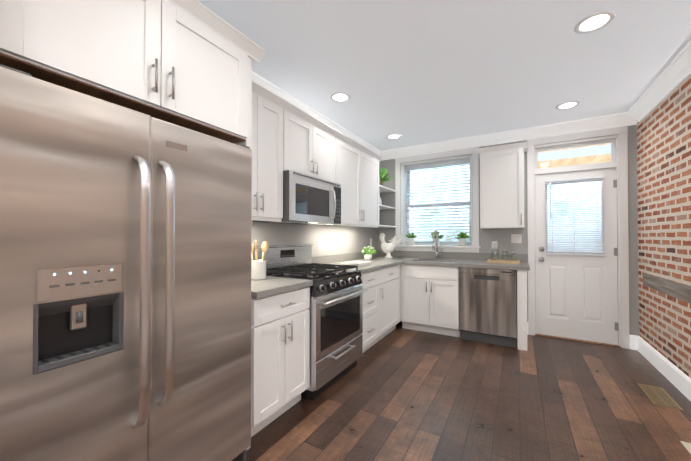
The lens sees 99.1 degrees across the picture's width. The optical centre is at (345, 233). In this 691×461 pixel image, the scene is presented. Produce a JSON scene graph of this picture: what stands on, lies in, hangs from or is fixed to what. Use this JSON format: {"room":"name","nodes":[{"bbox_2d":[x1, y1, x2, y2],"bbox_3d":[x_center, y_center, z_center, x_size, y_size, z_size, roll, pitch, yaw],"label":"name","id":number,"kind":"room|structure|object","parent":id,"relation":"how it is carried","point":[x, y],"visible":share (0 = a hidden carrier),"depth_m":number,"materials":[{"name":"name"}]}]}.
{"room":"kitchen","nodes":[
{"label":"kitchen","id":0,"kind":"room"},
{"bbox_2d":[252,220,377,256],"bbox_3d":[-1.272,-0.035,1.995,0.300,2.580,6.600,0,-1,30],"label":"wall","id":1,"kind":"structure","parent":0,"point":[337,239],"depth_m":3.36,"materials":[{"name":"grey paint"}]},
{"bbox_2d":[251,81,290,220],"bbox_3d":[-0.765,-0.581,2.219,0.352,0.934,0.607,0,-1,30],"label":"upper cabinet","id":2,"kind":"object","parent":1,"relation":"attached to","point":[286,135],"depth_m":2.21,"materials":[{"name":"white paint"}]},
{"bbox_2d":[291,105,338,183],"bbox_3d":[-0.449,-0.769,2.759,0.352,0.546,0.772,0,-1,30],"label":"upper cabinet","id":3,"kind":"object","parent":1,"relation":"attached to","point":[314,145],"depth_m":2.67,"materials":[{"name":"white paint"}]},
{"bbox_2d":[253,170,340,224],"bbox_3d":[-0.396,-0.293,2.724,0.468,0.401,0.756,0,-1,30],"label":"microwave","id":4,"kind":"object","parent":3,"relation":"attached to","point":[309,200],"visible":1,"depth_m":2.52,"materials":[{"name":"grey metal"}]},
{"bbox_2d":[252,71,379,154],"bbox_3d":[-0.232,-1.248,3.392,0.095,0.125,3.160,0,-1,30],"label":"crown molding","id":5,"kind":"structure","parent":1,"relation":"attached to","point":[256,78],"depth_m":3.03,"materials":[{"name":"white paint"}]},
{"bbox_2d":[318,239,321,248],"bbox_3d":[-0.289,0.124,3.365,0.009,0.114,0.070,0,-1,30],"label":"outlet","id":6,"kind":"object","parent":1,"relation":"attached to","point":[319,243],"visible":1,"depth_m":3.36,"materials":[{"name":"white plastic"}]},
{"bbox_2d":[324,133,378,227],"bbox_3d":[0.008,-0.568,3.536,0.352,0.934,1.164,0,-1,30],"label":"upper cabinet","id":7,"kind":"object","parent":1,"relation":"attached to","point":[358,165],"depth_m":3.43,"materials":[{"name":"white paint"}]},
{"bbox_2d":[378,185,395,227],"bbox_3d":[0.477,-0.379,4.366,0.317,0.573,0.738,0,-1,30],"label":"open corner shelf","id":8,"kind":"object","parent":1,"relation":"attached to","point":[383,189],"visible":0.29,"depth_m":4.44,"materials":[{"name":"white paint"}]},
{"bbox_2d":[379,167,391,184],"bbox_3d":[0.472,-0.835,4.348,0.403,0.334,0.380,0,-1,30],"label":"potted plant","id":9,"kind":"object","parent":8,"relation":"on","point":[383,175],"visible":0.44,"depth_m":4.31,"materials":[{"name":"green plant"}]},
{"bbox_2d":[198,0,690,150],"bbox_3d":[0.185,-1.393,1.154,3.680,0.120,7.200,0,-1,30],"label":"ceiling","id":10,"kind":"structure","parent":0,"point":[415,72],"depth_m":2.23,"materials":[{"name":"white paint"}]},
{"bbox_2d":[330,92,350,101],"bbox_3d":[-0.051,-1.311,2.845,0.200,0.008,0.200,0,-1,30],"label":"recessed light","id":11,"kind":"object","parent":10,"relation":"in","point":[340,97],"visible":1,"depth_m":2.84,"materials":[{"name":"white paint"}]},
{"bbox_2d":[386,134,400,138],"bbox_3d":[0.650,-1.300,3.970,0.200,0.008,0.200,0,-1,30],"label":"recessed light","id":12,"kind":"object","parent":10,"relation":"in","point":[394,136],"visible":0.98,"depth_m":3.96,"materials":[{"name":"white paint"}]},
{"bbox_2d":[556,101,579,109],"bbox_3d":[2.278,-1.310,3.021,0.200,0.008,0.200,0,-1,30],"label":"recessed light","id":13,"kind":"object","parent":10,"relation":"in","point":[567,105],"visible":1,"depth_m":3.02,"materials":[{"name":"white paint"}]},
{"bbox_2d":[574,11,615,33],"bbox_3d":[1.563,-1.321,1.852,0.200,0.008,0.200,0,-1,30],"label":"recessed light","id":14,"kind":"object","parent":10,"relation":"in","point":[594,22],"visible":1,"depth_m":1.85,"materials":[{"name":"white paint"}]},
{"bbox_2d":[245,316,690,460],"bbox_3d":[0.185,1.307,1.127,3.680,0.120,7.200,0,-1,30],"label":"floor","id":15,"kind":"structure","parent":0,"point":[399,393],"depth_m":2.10,"materials":[{"name":"brown wood"}]},
{"bbox_2d":[0,64,251,460],"bbox_3d":[-1.018,0.387,1.356,0.770,1.724,0.942,0,-1,30],"label":"refrigerator","id":16,"kind":"object","parent":15,"relation":"on","point":[125,277],"visible":1,"depth_m":1.07,"materials":[{"name":"grey metal"}]},
{"bbox_2d":[0,0,264,450],"bbox_3d":[-1.037,0.075,1.450,0.653,2.350,1.086,0,-1,30],"label":"tall cabinet","id":17,"kind":"object","parent":15,"relation":"on","point":[186,63],"visible":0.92,"depth_m":1.23,"materials":[{"name":"white paint"}]},
{"bbox_2d":[251,287,309,436],"bbox_3d":[-0.651,0.823,2.101,0.652,0.868,0.542,0,-1,30],"label":"base cabinet","id":18,"kind":"object","parent":15,"relation":"on","point":[280,353],"visible":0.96,"depth_m":1.91,"materials":[{"name":"white paint"}]},
{"bbox_2d":[251,276,312,298],"bbox_3d":[-0.654,0.317,2.109,0.643,0.140,0.544,0,-1,30],"label":"countertop","id":19,"kind":"structure","parent":18,"relation":"on","point":[269,286],"depth_m":1.98,"materials":[{"name":"grey stone"}]},
{"bbox_2d":[251,240,268,279],"bbox_3d":[-0.648,0.199,2.244,0.160,0.295,0.170,0,-1,30],"label":"utensil crock","id":20,"kind":"object","parent":19,"relation":"on","point":[258,269],"visible":0.88,"depth_m":2.19,"materials":[{"name":"white ceramic"}]},
{"bbox_2d":[253,244,366,399],"bbox_3d":[-0.284,0.687,2.649,0.728,1.150,0.760,0,-1,30],"label":"gas range","id":21,"kind":"object","parent":15,"relation":"on","point":[336,323],"visible":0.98,"depth_m":2.47,"materials":[{"name":"silver metal"}]},
{"bbox_2d":[361,270,378,352],"bbox_3d":[-0.001,0.834,3.208,0.652,0.868,0.482,0,-1,30],"label":"base cabinet","id":22,"kind":"object","parent":15,"relation":"on","point":[370,282],"visible":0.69,"depth_m":3.10,"materials":[{"name":"white paint"}]},
{"bbox_2d":[372,265,399,345],"bbox_3d":[0.309,0.839,3.737,0.652,0.868,0.737,0,-1,30],"label":"base cabinet","id":23,"kind":"object","parent":15,"relation":"on","point":[389,298],"visible":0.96,"depth_m":3.54,"materials":[{"name":"white paint"}]},
{"bbox_2d":[312,252,403,273],"bbox_3d":[0.175,0.331,3.507,0.660,0.140,1.170,0,-1,30],"label":"countertop","id":24,"kind":"structure","parent":23,"relation":"on","point":[378,260],"depth_m":3.69,"materials":[{"name":"grey stone"}]},
{"bbox_2d":[341,261,370,266],"bbox_3d":[0.119,0.338,3.296,0.242,0.039,0.302,0,-1,30],"label":"folded towel","id":25,"kind":"object","parent":24,"relation":"on","point":[360,263],"visible":0.96,"depth_m":3.17,"materials":[{"name":"white fabric"}]},
{"bbox_2d":[362,246,376,259],"bbox_3d":[0.318,0.264,3.987,0.214,0.201,0.204,0,-1,30],"label":"potted plant","id":26,"kind":"object","parent":24,"relation":"on","point":[368,252],"visible":1,"depth_m":3.96,"materials":[{"name":"white"}]},
{"bbox_2d":[375,250,529,269],"bbox_3d":[1.245,0.335,3.948,2.060,0.140,0.674,0,-1,30],"label":"countertop","id":27,"kind":"structure","parent":23,"relation":"on","point":[462,259],"depth_m":3.82,"materials":[{"name":"grey stone"}]},
{"bbox_2d":[379,233,407,257],"bbox_3d":[0.715,0.182,4.368,0.383,0.372,0.270,0,-1,30],"label":"rooster figurine","id":28,"kind":"object","parent":27,"relation":"on","point":[387,248],"visible":1,"depth_m":4.33,"materials":[{"name":"white ceramic"}]},
{"bbox_2d":[412,259,454,261],"bbox_3d":[1.175,0.526,3.968,0.516,0.309,0.406,0,-1,30],"label":"undermount sink","id":29,"kind":"object","parent":27,"relation":"in","point":[433,260],"visible":0.02,"depth_m":4.14,"materials":[{"name":"silver metal"}]},
{"bbox_2d":[432,230,442,258],"bbox_3d":[1.282,0.161,4.114,0.111,0.409,0.248,0,-1,30],"label":"gooseneck faucet","id":30,"kind":"object","parent":27,"relation":"on","point":[433,244],"visible":0.98,"depth_m":4.18,"materials":[{"name":"silver metal"}]},
{"bbox_2d":[487,247,519,263],"bbox_3d":[1.928,0.266,3.593,0.340,0.190,0.200,0,-1,30],"label":"tray","id":31,"kind":"object","parent":27,"relation":"on","point":[498,260],"visible":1,"depth_m":3.58,"materials":[{"name":"brown wood"}]},
{"bbox_2d":[400,264,459,336],"bbox_3d":[1.191,0.841,3.974,0.734,0.868,0.674,0,-1,30],"label":"base cabinet","id":32,"kind":"object","parent":15,"relation":"on","point":[429,297],"visible":0.92,"depth_m":3.71,"materials":[{"name":"white paint"}]},
{"bbox_2d":[459,267,516,347],"bbox_3d":[1.780,0.839,3.652,0.592,0.866,0.631,0,-1,30],"label":"dishwasher","id":33,"kind":"object","parent":15,"relation":"on","point":[487,305],"visible":0.96,"depth_m":3.38,"materials":[{"name":"grey metal"}]},
{"bbox_2d":[517,270,526,350],"bbox_3d":[2.081,0.836,3.473,0.092,0.868,0.639,0,-1,30],"label":"cabinet end panel","id":34,"kind":"object","parent":15,"relation":"on","point":[522,308],"visible":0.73,"depth_m":3.20,"materials":[{"name":"white paint"}]},
{"bbox_2d":[637,383,683,410],"bbox_3d":[2.418,1.255,2.275,0.152,0.006,0.358,0,-1,30],"label":"floor vent","id":35,"kind":"object","parent":15,"relation":"in","point":[659,396],"visible":1,"depth_m":2.26,"materials":[{"name":"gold metal"}]},
{"bbox_2d":[680,441,690,453],"bbox_3d":[2.009,1.248,1.646,0.118,0.006,0.228,0,-1,30],"label":"floor vent","id":36,"kind":"object","parent":15,"relation":"in","point":[687,446],"visible":1,"depth_m":1.73,"materials":[{"name":"beige"}]},
{"bbox_2d":[378,125,638,337],"bbox_3d":[1.931,-0.013,4.116,3.680,2.580,0.300,0,-1,30],"label":"wall","id":37,"kind":"structure","parent":0,"point":[487,237],"depth_m":3.74,"materials":[{"name":"grey paint"}]},
{"bbox_2d":[395,147,480,252],"bbox_3d":[1.363,-0.453,4.416,1.234,1.441,0.345,0,-1,30],"label":"double-hung window","id":38,"kind":"structure","parent":37,"relation":"in","point":[403,201],"depth_m":4.37,"materials":[{"name":"white paint"}]},
{"bbox_2d":[406,233,416,244],"bbox_3d":[1.002,0.073,4.474,0.154,0.212,0.145,0,-1,30],"label":"plant pot","id":39,"kind":"object","parent":38,"relation":"on","point":[411,238],"visible":1,"depth_m":4.45,"materials":[{"name":"white"}]},
{"bbox_2d":[430,231,443,244],"bbox_3d":[1.341,0.071,4.293,0.184,0.211,0.150,0,-1,30],"label":"plant pot","id":40,"kind":"object","parent":38,"relation":"on","point":[440,236],"visible":0.42,"depth_m":4.26,"materials":[{"name":"white"}]},
{"bbox_2d":[405,159,470,244],"bbox_3d":[1.375,-0.442,4.438,0.978,1.236,0.064,0,-1,30],"label":"window blind","id":41,"kind":"object","parent":38,"relation":"attached to","point":[439,164],"visible":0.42,"depth_m":4.42,"materials":[{"name":"white plastic"}]},
{"bbox_2d":[455,232,469,245],"bbox_3d":[1.628,0.076,4.096,0.193,0.197,0.166,0,-1,30],"label":"plant pot","id":42,"kind":"object","parent":38,"relation":"on","point":[462,237],"visible":1,"depth_m":4.07,"materials":[{"name":"white"}]},
{"bbox_2d":[492,241,497,247],"bbox_3d":[1.978,0.160,3.907,0.070,0.114,0.009,0,-1,30],"label":"outlet","id":43,"kind":"object","parent":37,"relation":"attached to","point":[494,244],"visible":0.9,"depth_m":3.90,"materials":[{"name":"white plastic"}]},
{"bbox_2d":[380,113,623,160],"bbox_3d":[1.836,-1.242,3.956,2.850,0.125,0.095,0,-1,30],"label":"crown molding","id":44,"kind":"structure","parent":37,"relation":"attached to","point":[614,120],"depth_m":3.77,"materials":[{"name":"white paint"}]},
{"bbox_2d":[475,142,528,228],"bbox_3d":[1.965,-0.560,3.700,0.565,0.995,0.388,0,-1,30],"label":"upper cabinet","id":45,"kind":"object","parent":37,"relation":"attached to","point":[501,186],"visible":1,"depth_m":3.56,"materials":[{"name":"white paint"}]},
{"bbox_2d":[511,234,521,242],"bbox_3d":[2.193,0.068,3.780,0.116,0.114,0.012,0,-1,30],"label":"light switch","id":46,"kind":"object","parent":37,"relation":"attached to","point":[516,238],"visible":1,"depth_m":3.78,"materials":[{"name":"white plastic"}]},
{"bbox_2d":[535,139,615,169],"bbox_3d":[2.749,-0.931,3.564,0.778,0.283,0.040,0,-1,30],"label":"transom window","id":47,"kind":"structure","parent":37,"relation":"in","point":[613,150],"depth_m":3.52,"materials":[{"name":"white paint"}]},
{"bbox_2d":[535,168,618,344],"bbox_3d":[2.721,0.260,3.496,0.780,1.994,0.125,0,-1,30],"label":"entry door","id":48,"kind":"structure","parent":37,"relation":"in","point":[576,296],"depth_m":3.49,"materials":[{"name":"white paint"}]},
{"bbox_2d":[545,176,604,255],"bbox_3d":[2.711,-0.195,3.490,0.560,0.910,0.042,0,-1,30],"label":"door blind","id":49,"kind":"object","parent":48,"relation":"attached to","point":[600,240],"visible":0.88,"depth_m":3.48,"materials":[{"name":"white plastic"}]},
{"bbox_2d":[535,334,620,347],"bbox_3d":[2.754,1.265,3.549,0.808,0.012,0.202,0,-1,30],"label":"door threshold sill","id":50,"kind":"structure","parent":37,"relation":"attached to","point":[599,343],"depth_m":3.46,"materials":[{"name":"brown wood"}]},
{"bbox_2d":[527,126,629,348],"bbox_3d":[2.744,0.044,3.545,0.942,2.453,0.182,0,-1,30],"label":"door frame","id":51,"kind":"structure","parent":37,"relation":"attached to","point":[622,131],"depth_m":3.33,"materials":[{"name":"white paint"}]},
{"bbox_2d":[637,74,690,377],"bbox_3d":[1.643,-0.052,0.285,0.300,2.580,6.600,0,-1,30],"label":"brick wall","id":52,"kind":"structure","parent":0,"point":[664,179],"depth_m":2.58,"materials":[{"name":"red brick"}]},
{"bbox_2d":[624,41,690,125],"bbox_3d":[1.473,-1.278,0.397,0.095,0.125,6.600,0,-1,30],"label":"crown molding","id":53,"kind":"structure","parent":52,"relation":"attached to","point":[676,72],"depth_m":2.52,"materials":[{"name":"white paint"}]},
{"bbox_2d":[633,335,690,400],"bbox_3d":[1.499,1.161,0.358,0.035,0.155,6.600,0,-1,30],"label":"baseboard","id":54,"kind":"structure","parent":52,"relation":"attached to","point":[677,378],"depth_m":2.59,"materials":[{"name":"white paint"}]},
{"bbox_2d":[643,273,690,303],"bbox_3d":[1.473,0.447,0.293,0.006,0.133,6.430,0,-1,30],"label":"timber beam","id":55,"kind":"structure","parent":52,"relation":"attached to","point":[679,291],"depth_m":2.54,"materials":[{"name":"grey wood"}]},
{"label":"outside","id":56,"kind":"structure","parent":0,"visible":0},
{"bbox_2d":[410,164,600,251],"bbox_3d":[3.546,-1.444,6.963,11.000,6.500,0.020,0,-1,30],"label":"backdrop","id":57,"kind":"structure","parent":56,"point":[469,200],"depth_m":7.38,"materials":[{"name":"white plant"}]},
{"bbox_2d":[538,143,610,168],"bbox_3d":[4.354,-1.190,4.631,3.250,0.135,2.980,0,-1,30],"label":"ceiling","id":58,"kind":"structure","parent":56,"point":[572,151],"depth_m":4.43,"materials":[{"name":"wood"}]}
]}

